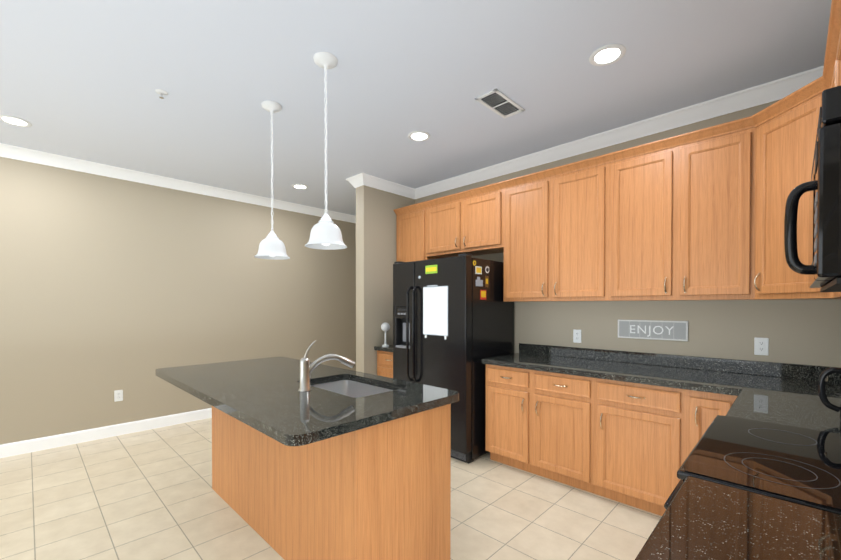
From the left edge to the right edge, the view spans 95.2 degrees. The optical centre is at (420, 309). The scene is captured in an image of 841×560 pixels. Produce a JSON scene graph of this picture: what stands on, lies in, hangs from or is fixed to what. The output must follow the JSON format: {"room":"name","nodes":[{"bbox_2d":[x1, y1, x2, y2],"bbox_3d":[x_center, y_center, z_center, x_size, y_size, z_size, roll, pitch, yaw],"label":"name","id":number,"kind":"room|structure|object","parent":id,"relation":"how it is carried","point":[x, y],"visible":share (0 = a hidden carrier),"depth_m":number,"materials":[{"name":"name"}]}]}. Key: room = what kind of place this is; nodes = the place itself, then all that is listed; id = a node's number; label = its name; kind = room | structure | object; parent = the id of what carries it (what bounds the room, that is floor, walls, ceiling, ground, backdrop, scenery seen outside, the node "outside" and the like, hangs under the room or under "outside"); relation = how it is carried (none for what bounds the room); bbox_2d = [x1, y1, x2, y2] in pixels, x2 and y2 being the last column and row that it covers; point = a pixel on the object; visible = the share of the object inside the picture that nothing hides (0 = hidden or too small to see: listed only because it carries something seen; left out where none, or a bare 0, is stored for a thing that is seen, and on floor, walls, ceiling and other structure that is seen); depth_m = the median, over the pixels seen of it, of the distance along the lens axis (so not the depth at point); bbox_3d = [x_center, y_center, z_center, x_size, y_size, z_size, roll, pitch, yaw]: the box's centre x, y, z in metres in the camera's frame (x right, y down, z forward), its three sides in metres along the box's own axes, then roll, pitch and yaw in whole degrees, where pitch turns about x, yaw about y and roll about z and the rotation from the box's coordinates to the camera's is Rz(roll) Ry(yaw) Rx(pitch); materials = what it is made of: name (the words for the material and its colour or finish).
{"room":"kitchen","nodes":[
{"label":"kitchen","id":0,"kind":"room"},
{"bbox_2d":[0,157,355,444],"bbox_3d":[-2.684,-0.079,4.482,0.120,2.740,8.000,1,1,44],"label":"wall","id":1,"kind":"structure","parent":0,"point":[109,286],"depth_m":4.06,"materials":[{"name":"beige paint"}]},
{"bbox_2d":[0,408,211,457],"bbox_3d":[-2.636,1.233,4.448,0.014,0.116,8.000,1,1,44],"label":"baseboard","id":2,"kind":"structure","parent":1,"relation":"attached to","point":[34,445],"depth_m":3.83,"materials":[{"name":"white wood"}]},
{"bbox_2d":[114,390,122,401],"bbox_3d":[-3.112,0.886,3.959,0.008,0.114,0.070,1,1,44],"label":"electrical outlet","id":3,"kind":"object","parent":1,"relation":"attached to","point":[118,395],"visible":1,"depth_m":3.96,"materials":[{"name":"white plastic"}]},
{"bbox_2d":[0,143,355,222],"bbox_3d":[-2.613,-1.399,4.400,0.076,0.098,8.000,1,1,44],"label":"crown molding","id":4,"kind":"structure","parent":1,"relation":"attached to","point":[7,151],"depth_m":4.11,"materials":[{"name":"white"}]},
{"bbox_2d":[0,418,661,559],"bbox_3d":[-0.696,1.361,2.560,5.670,0.100,8.240,1,1,44],"label":"floor","id":5,"kind":"structure","parent":0,"point":[151,494],"depth_m":2.50,"materials":[{"name":"tile"}]},
{"bbox_2d":[212,401,457,559],"bbox_3d":[-0.664,0.890,2.422,1.760,0.844,0.655,1,1,44],"label":"kitchen island","id":6,"kind":"object","parent":5,"relation":"on","point":[335,463],"depth_m":1.84,"materials":[{"name":"brown wood"}]},
{"bbox_2d":[155,357,458,448],"bbox_3d":[-0.842,0.448,2.375,2.045,0.040,0.955,1,1,44],"label":"island countertop","id":7,"kind":"structure","parent":6,"relation":"on","point":[263,394],"depth_m":1.93,"materials":[{"name":"black stone"}]},
{"bbox_2d":[298,340,354,390],"bbox_3d":[-0.510,0.297,2.100,0.160,0.266,0.281,1,1,44],"label":"faucet","id":8,"kind":"object","parent":7,"relation":"on","point":[306,368],"visible":1,"depth_m":2.05,"materials":[{"name":"silver metal"}]},
{"bbox_2d":[377,350,392,377],"bbox_3d":[-0.133,0.870,4.341,0.457,0.845,0.652,1,1,44],"label":"base cabinet","id":9,"kind":"object","parent":5,"relation":"on","point":[384,363],"visible":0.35,"depth_m":4.19,"materials":[{"name":"brown wood"}]},
{"bbox_2d":[374,345,392,351],"bbox_3d":[-0.128,0.383,4.339,0.462,0.130,0.639,1,1,44],"label":"countertop","id":10,"kind":"structure","parent":9,"relation":"on","point":[389,348],"depth_m":4.17,"materials":[{"name":"stone"}]},
{"bbox_2d":[381,322,389,346],"bbox_3d":[-0.390,0.275,4.275,0.100,0.265,0.100,1,1,44],"label":"globe lamp","id":11,"kind":"object","parent":10,"relation":"on","point":[385,326],"visible":1,"depth_m":4.25,"materials":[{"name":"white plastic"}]},
{"bbox_2d":[393,253,513,463],"bbox_3d":[0.295,0.412,3.750,0.911,1.772,0.839,1,1,44],"label":"refrigerator","id":12,"kind":"object","parent":5,"relation":"on","point":[453,321],"visible":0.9,"depth_m":3.38,"materials":[{"name":"black metal"}]},
{"bbox_2d":[485,364,592,492],"bbox_3d":[1.082,0.882,3.182,0.902,0.844,0.618,1,1,44],"label":"base cabinet","id":13,"kind":"object","parent":5,"relation":"on","point":[540,423],"depth_m":2.92,"materials":[{"name":"brown wood"}]},
{"bbox_2d":[593,378,688,515],"bbox_3d":[1.593,0.887,2.684,0.526,0.844,0.618,1,1,44],"label":"base cabinet","id":14,"kind":"object","parent":5,"relation":"on","point":[631,444],"depth_m":2.46,"materials":[{"name":"brown wood"}]},
{"bbox_2d":[481,343,840,392],"bbox_3d":[1.572,0.399,2.670,2.342,0.130,0.659,1,1,44],"label":"countertop","id":15,"kind":"structure","parent":14,"relation":"on","point":[704,374],"depth_m":2.75,"materials":[{"name":"stone"}]},
{"bbox_2d":[717,367,840,433],"bbox_3d":[1.710,0.410,1.593,0.642,0.130,0.690,1,1,44],"label":"countertop","id":16,"kind":"structure","parent":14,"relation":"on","point":[779,393],"depth_m":1.87,"materials":[{"name":"stone"}]},
{"bbox_2d":[817,367,840,419],"bbox_3d":[1.701,0.319,1.472,0.251,0.234,0.170,1,1,44],"label":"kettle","id":17,"kind":"object","parent":16,"relation":"on","point":[823,379],"visible":1,"depth_m":1.54,"materials":[{"name":"black plastic"}]},
{"bbox_2d":[685,390,732,458],"bbox_3d":[1.858,0.890,2.426,0.212,0.844,0.618,1,1,44],"label":"base cabinet","id":18,"kind":"object","parent":5,"relation":"on","point":[704,407],"depth_m":2.22,"materials":[{"name":"brown wood"}]},
{"bbox_2d":[664,415,840,514],"bbox_3d":[1.172,0.805,1.112,0.681,1.040,0.754,1,1,44],"label":"range","id":19,"kind":"object","parent":5,"relation":"on","point":[797,465],"visible":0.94,"depth_m":1.10,"materials":[{"name":"black glass"}]},
{"bbox_3d":[0.595,0.910,0.459,0.652,0.845,3.998,1,1,44],"label":"base cabinet","id":20,"kind":"object","parent":5,"relation":"on","visible":0},
{"bbox_2d":[635,476,840,559],"bbox_3d":[0.072,0.428,-0.091,0.639,0.130,2.487,1,1,44],"label":"countertop","id":21,"kind":"structure","parent":20,"relation":"on","point":[700,519],"depth_m":0.78,"materials":[{"name":"stone"}]},
{"bbox_2d":[356,185,414,374],"bbox_3d":[0.303,-0.086,5.216,0.145,2.740,2.780,1,1,44],"label":"wall","id":22,"kind":"structure","parent":0,"point":[375,236],"depth_m":4.27,"materials":[{"name":"beige paint"}]},
{"bbox_2d":[346,175,359,187],"bbox_3d":[0.200,-1.408,5.250,0.081,0.098,2.856,1,1,44],"label":"crown molding","id":23,"kind":"structure","parent":22,"relation":"attached to","point":[352,180],"depth_m":4.22,"materials":[{"name":"white"}]},
{"bbox_2d":[356,173,415,198],"bbox_3d":[-0.380,-1.399,4.356,0.096,0.098,0.766,1,1,44],"label":"crown molding","id":24,"kind":"structure","parent":22,"relation":"attached to","point":[362,179],"depth_m":4.32,"materials":[{"name":"white paint"}]},
{"bbox_2d":[0,0,831,215],"bbox_3d":[-0.696,-1.479,2.531,5.670,0.100,8.240,1,1,44],"label":"ceiling","id":25,"kind":"structure","parent":0,"point":[82,79],"depth_m":2.35,"materials":[{"name":"white paint"}]},
{"bbox_2d":[0,115,31,126],"bbox_3d":[-3.075,-1.428,2.910,0.188,0.010,0.188,1,1,44],"label":"recessed light","id":26,"kind":"object","parent":25,"relation":"in","point":[13,120],"visible":0.96,"depth_m":2.91,"materials":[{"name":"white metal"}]},
{"bbox_2d":[155,89,167,98],"bbox_3d":[-1.700,-1.409,2.522,0.072,0.040,0.072,1,1,44],"label":"sprinkler","id":27,"kind":"object","parent":25,"relation":"attached to","point":[161,92],"visible":1,"depth_m":2.51,"materials":[{"name":"white metal"}]},
{"bbox_2d":[254,100,289,259],"bbox_3d":[-1.043,-0.898,2.698,0.236,1.064,0.236,1,1,44],"label":"pendant light","id":28,"kind":"object","parent":25,"relation":"hanging from","point":[271,246],"visible":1,"depth_m":2.66,"materials":[{"name":"white glass"}]},
{"bbox_2d":[292,184,307,188],"bbox_3d":[-1.414,-1.444,4.510,0.188,0.010,0.188,1,1,44],"label":"recessed light","id":29,"kind":"object","parent":25,"relation":"in","point":[299,186],"visible":1,"depth_m":4.50,"materials":[{"name":"white metal"}]},
{"bbox_2d":[305,52,346,249],"bbox_3d":[-0.540,-0.893,2.195,0.236,1.064,0.236,1,1,44],"label":"pendant light","id":30,"kind":"object","parent":25,"relation":"hanging from","point":[325,233],"visible":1,"depth_m":2.16,"materials":[{"name":"white glass"}]},
{"bbox_2d":[408,131,429,140],"bbox_3d":[-0.012,-1.430,3.171,0.188,0.010,0.188,1,1,44],"label":"recessed light","id":31,"kind":"object","parent":25,"relation":"in","point":[417,136],"visible":1,"depth_m":3.16,"materials":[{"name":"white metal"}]},
{"bbox_2d":[475,89,524,118],"bbox_3d":[0.557,-1.425,2.670,0.170,0.010,0.370,1,1,44],"label":"ceiling vent","id":32,"kind":"object","parent":25,"relation":"in","point":[501,104],"visible":1,"depth_m":2.66,"materials":[{"name":"white metal"}]},
{"bbox_2d":[589,44,625,65],"bbox_3d":[1.044,-1.420,2.148,0.188,0.010,0.188,1,1,44],"label":"recessed light","id":33,"kind":"object","parent":25,"relation":"in","point":[609,54],"visible":1,"depth_m":2.14,"materials":[{"name":"white metal"}]},
{"bbox_2d":[415,99,840,366],"bbox_3d":[1.372,-0.068,3.407,3.910,2.740,0.120,1,1,44],"label":"wall","id":34,"kind":"structure","parent":0,"point":[806,332],"depth_m":2.74,"materials":[{"name":"beige paint"}]},
{"bbox_2d":[395,204,429,261],"bbox_3d":[-0.009,-0.608,4.435,0.485,1.050,0.323,1,1,44],"label":"upper cabinet","id":35,"kind":"object","parent":34,"relation":"attached to","point":[410,222],"depth_m":4.31,"materials":[{"name":"brown wood"}]},
{"bbox_2d":[426,196,465,258],"bbox_3d":[0.341,-0.853,4.091,0.493,0.554,0.323,1,1,44],"label":"upper cabinet","id":36,"kind":"object","parent":34,"relation":"attached to","point":[443,217],"depth_m":3.98,"materials":[{"name":"brown wood"}]},
{"bbox_2d":[462,184,501,255],"bbox_3d":[0.686,-0.849,3.756,0.470,0.554,0.323,1,1,44],"label":"upper cabinet","id":37,"kind":"object","parent":34,"relation":"attached to","point":[482,209],"depth_m":3.65,"materials":[{"name":"brown wood"}]},
{"bbox_2d":[502,172,549,301],"bbox_3d":[1.017,-0.598,3.436,0.454,1.050,0.323,1,1,44],"label":"upper cabinet","id":38,"kind":"object","parent":34,"relation":"attached to","point":[526,201],"depth_m":3.32,"materials":[{"name":"brown wood"}]},
{"bbox_2d":[573,329,580,342],"bbox_3d":[1.360,0.230,3.332,0.070,0.114,0.008,1,1,44],"label":"electrical outlet","id":39,"kind":"object","parent":34,"relation":"attached to","point":[576,336],"visible":1,"depth_m":3.33,"materials":[{"name":"white plastic"}]},
{"bbox_2d":[550,156,609,301],"bbox_3d":[1.340,-0.595,3.121,0.448,1.050,0.323,1,1,44],"label":"upper cabinet","id":40,"kind":"object","parent":34,"relation":"attached to","point":[579,193],"depth_m":3.00,"materials":[{"name":"brown wood"}]},
{"bbox_2d":[412,66,823,198],"bbox_3d":[1.229,-1.389,3.397,3.700,0.098,0.076,1,1,44],"label":"crown molding","id":41,"kind":"structure","parent":34,"relation":"attached to","point":[774,90],"depth_m":2.92,"materials":[{"name":"white"}]},
{"bbox_2d":[610,140,677,300],"bbox_3d":[1.654,-0.592,2.815,0.429,1.050,0.323,1,1,44],"label":"upper cabinet","id":42,"kind":"object","parent":34,"relation":"attached to","point":[643,181],"depth_m":2.69,"materials":[{"name":"brown wood"}]},
{"bbox_2d":[618,319,687,340],"bbox_3d":[1.761,0.154,2.933,0.471,0.146,0.019,1,1,44],"label":"sign","id":43,"kind":"object","parent":34,"relation":"attached to","point":[659,330],"visible":1,"depth_m":2.91,"materials":[{"name":"grey"}]},
{"bbox_2d":[678,120,749,300],"bbox_3d":[1.951,-0.589,2.526,0.399,1.050,0.323,1,1,44],"label":"upper cabinet","id":44,"kind":"object","parent":34,"relation":"attached to","point":[697,215],"depth_m":2.42,"materials":[{"name":"brown wood"}]},
{"bbox_2d":[754,337,768,355],"bbox_3d":[2.217,0.239,2.498,0.070,0.114,0.008,1,1,44],"label":"electrical outlet","id":45,"kind":"object","parent":34,"relation":"attached to","point":[761,346],"visible":1,"depth_m":2.50,"materials":[{"name":"white plastic"}]},
{"bbox_2d":[746,80,825,299],"bbox_3d":[2.212,-0.584,2.073,0.608,1.050,0.608,1,1,44],"label":"upper cabinet","id":46,"kind":"object","parent":34,"relation":"attached to","point":[782,134],"depth_m":2.13,"materials":[{"name":"brown wood"}]},
{"bbox_2d":[822,60,829,298],"bbox_3d":[1.973,-0.579,1.623,0.323,1.050,0.370,1,1,44],"label":"upper cabinet","id":47,"kind":"object","parent":34,"relation":"attached to","point":[827,61],"depth_m":1.84,"materials":[{"name":"brown wood"}]},
{"bbox_2d":[826,4,840,298],"bbox_3d":[1.715,-0.577,1.358,0.323,1.050,0.370,1,1,44],"label":"upper cabinet","id":48,"kind":"object","parent":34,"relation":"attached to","point":[833,35],"depth_m":1.62,"materials":[{"name":"brown wood"}]},
{"bbox_2d":[838,0,840,85],"bbox_3d":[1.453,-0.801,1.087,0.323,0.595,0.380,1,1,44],"label":"upper cabinet","id":49,"kind":"object","parent":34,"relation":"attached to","point":[839,1],"depth_m":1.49,"materials":[{"name":"brown wood"}]},
{"bbox_2d":[784,86,840,291],"bbox_3d":[1.271,-0.274,1.005,0.459,0.430,0.754,1,1,44],"label":"microwave","id":50,"kind":"object","parent":49,"relation":"attached to","point":[822,269],"visible":1,"depth_m":0.85,"materials":[{"name":"black plastic"}]}
]}

